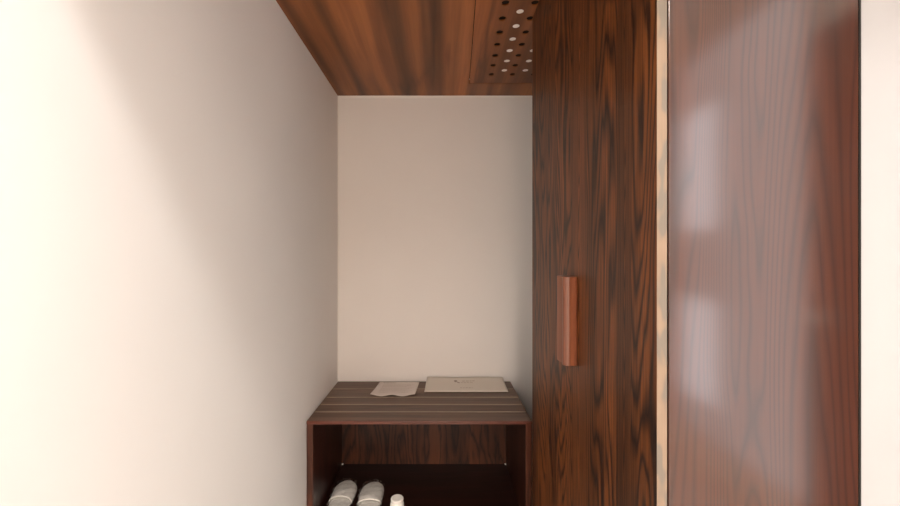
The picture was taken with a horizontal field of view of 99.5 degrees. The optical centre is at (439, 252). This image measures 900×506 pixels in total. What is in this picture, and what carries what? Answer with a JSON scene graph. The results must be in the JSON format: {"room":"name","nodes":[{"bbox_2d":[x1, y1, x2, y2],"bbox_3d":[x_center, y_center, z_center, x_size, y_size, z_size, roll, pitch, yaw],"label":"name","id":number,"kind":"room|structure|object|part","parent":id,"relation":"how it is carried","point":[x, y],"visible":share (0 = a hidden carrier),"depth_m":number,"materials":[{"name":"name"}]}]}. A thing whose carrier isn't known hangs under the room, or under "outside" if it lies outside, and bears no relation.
{"room":"hotel room","nodes":[
{"label":"hotel room","id":0,"kind":"room"},
{"bbox_2d":[0,0,337,505],"bbox_3d":[-0.612,-0.050,-0.200,0.100,2.600,4.800,0,0,0],"label":"wall","id":1,"kind":"structure","parent":0,"point":[169,168],"depth_m":0.77,"materials":[{"name":"beige paint"}]},
{"bbox_2d":[276,0,531,95],"bbox_3d":[0.051,-0.874,1.174,1.227,0.018,1.852,0,0,0],"label":"ceiling","id":2,"kind":"structure","parent":0,"point":[361,47],"depth_m":1.59,"materials":[{"name":"brown wood"}]},
{"bbox_2d":[469,0,538,82],"bbox_3d":[0.362,-0.875,1.400,0.515,0.020,1.080,0,0,0],"label":"air vent","id":3,"kind":"object","parent":2,"relation":"attached to","point":[501,52],"visible":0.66,"depth_m":1.56,"materials":[{"name":"brown wood"}]},
{"bbox_2d":[339,79,531,419],"bbox_3d":[0.051,-0.050,2.150,1.227,2.600,0.100,0,0,0],"label":"wall","id":4,"kind":"structure","parent":0,"point":[435,193],"depth_m":2.10,"materials":[{"name":"beige paint"}]},
{"bbox_2d":[338,96,531,380],"bbox_3d":[0.051,0.182,2.097,1.227,2.095,0.006,0,0,0],"label":"trim","id":5,"kind":"structure","parent":4,"relation":"attached to","point":[338,96],"depth_m":2.10,"materials":[{"name":"white paint"}]},
{"bbox_2d":[861,0,899,505],"bbox_3d":[1.083,-0.050,1.410,0.835,2.600,1.580,0,0,0],"label":"wall partition","id":6,"kind":"structure","parent":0,"point":[880,19],"depth_m":0.62,"materials":[{"name":"paint"}]},
{"bbox_3d":[0.469,1.300,-0.200,2.262,0.100,4.800,0,0,0],"label":"floor","id":7,"kind":"structure","parent":0,"visible":0},
{"bbox_2d":[307,381,531,505],"bbox_3d":[-0.087,0.977,1.845,0.946,0.547,0.496,0,0,0],"label":"bench","id":8,"kind":"object","parent":7,"relation":"on","point":[426,448],"visible":1,"depth_m":1.88,"materials":[{"name":"brown wood"}]},
{"bbox_2d":[327,478,357,504],"bbox_3d":[-0.458,1.131,1.759,0.127,0.044,0.310,0,0,1],"label":"plastic bag","id":9,"kind":"object","parent":8,"relation":"on","point":[341,478],"visible":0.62,"depth_m":1.82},
{"bbox_2d":[328,480,356,505],"bbox_3d":[-0.458,1.134,1.760,0.113,0.038,0.298,0,0,1],"label":"slipper","id":10,"kind":"object","parent":9,"relation":"in","point":[344,493],"visible":1,"depth_m":1.78,"materials":[{"name":"fabric"}]},
{"bbox_2d":[371,382,418,395],"bbox_3d":[-0.228,0.697,1.971,0.231,0.011,0.208,0,0,0],"label":"paper sheet","id":11,"kind":"object","parent":8,"relation":"on","point":[383,388],"visible":1,"depth_m":1.97,"materials":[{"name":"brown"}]},
{"bbox_2d":[390,494,403,505],"bbox_3d":[-0.184,1.101,1.635,0.059,0.103,0.059,0,0,0],"label":"bottle","id":12,"kind":"object","parent":8,"relation":"on","point":[397,499],"visible":1,"depth_m":1.62,"materials":[{"name":"white plastic"}]},
{"bbox_2d":[323,464,518,505],"bbox_3d":[-0.087,1.163,1.848,0.894,0.019,0.490,0,0,0],"label":"shelf","id":13,"kind":"object","parent":8,"relation":"attached to","point":[418,484],"depth_m":1.91,"materials":[{"name":"brown wood"}]},
{"bbox_2d":[424,377,507,391],"bbox_3d":[0.133,0.690,2.005,0.424,0.026,0.160,0,0,0],"label":"laundry bag","id":14,"kind":"object","parent":8,"relation":"on","point":[433,384],"visible":1,"depth_m":2.00,"materials":[{"name":"paper"}]},
{"bbox_2d":[532,0,860,505],"bbox_3d":[0.483,0.194,0.998,0.357,2.112,0.805,0,0,0],"label":"wardrobe","id":15,"kind":"object","parent":7,"relation":"on","point":[696,164],"visible":1,"depth_m":0.60,"materials":[{"name":"brown wood"}]},
{"bbox_3d":[0.322,0.169,0.968,0.034,0.219,0.065,0,0,0],"label":"handle","id":16,"kind":"part","parent":15,"relation":"part of","materials":[{"name":"brown wood"}]},
{"bbox_3d":[0.347,0.154,0.998,0.016,2.031,0.804,0,0,0],"label":"door","id":17,"kind":"part","parent":15,"relation":"part of","materials":[{"name":"brown wood"}]},
{"bbox_3d":[0.509,0.194,0.608,0.299,2.112,0.018,0,0,0],"label":"panel","id":18,"kind":"part","parent":15,"relation":"part of","materials":[{"name":"brown wood"}]},
{"bbox_3d":[-0.322,1.131,1.749,0.126,0.043,0.310,0,0,-2],"label":"plastic bag","id":19,"kind":"object","parent":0,"visible":0},
{"bbox_2d":[357,482,383,505],"bbox_3d":[-0.323,1.134,1.750,0.113,0.038,0.298,0,0,-2],"label":"slipper","id":20,"kind":"object","parent":19,"relation":"in","point":[371,494],"visible":1,"depth_m":1.77,"materials":[{"name":"fabric"}]}
]}

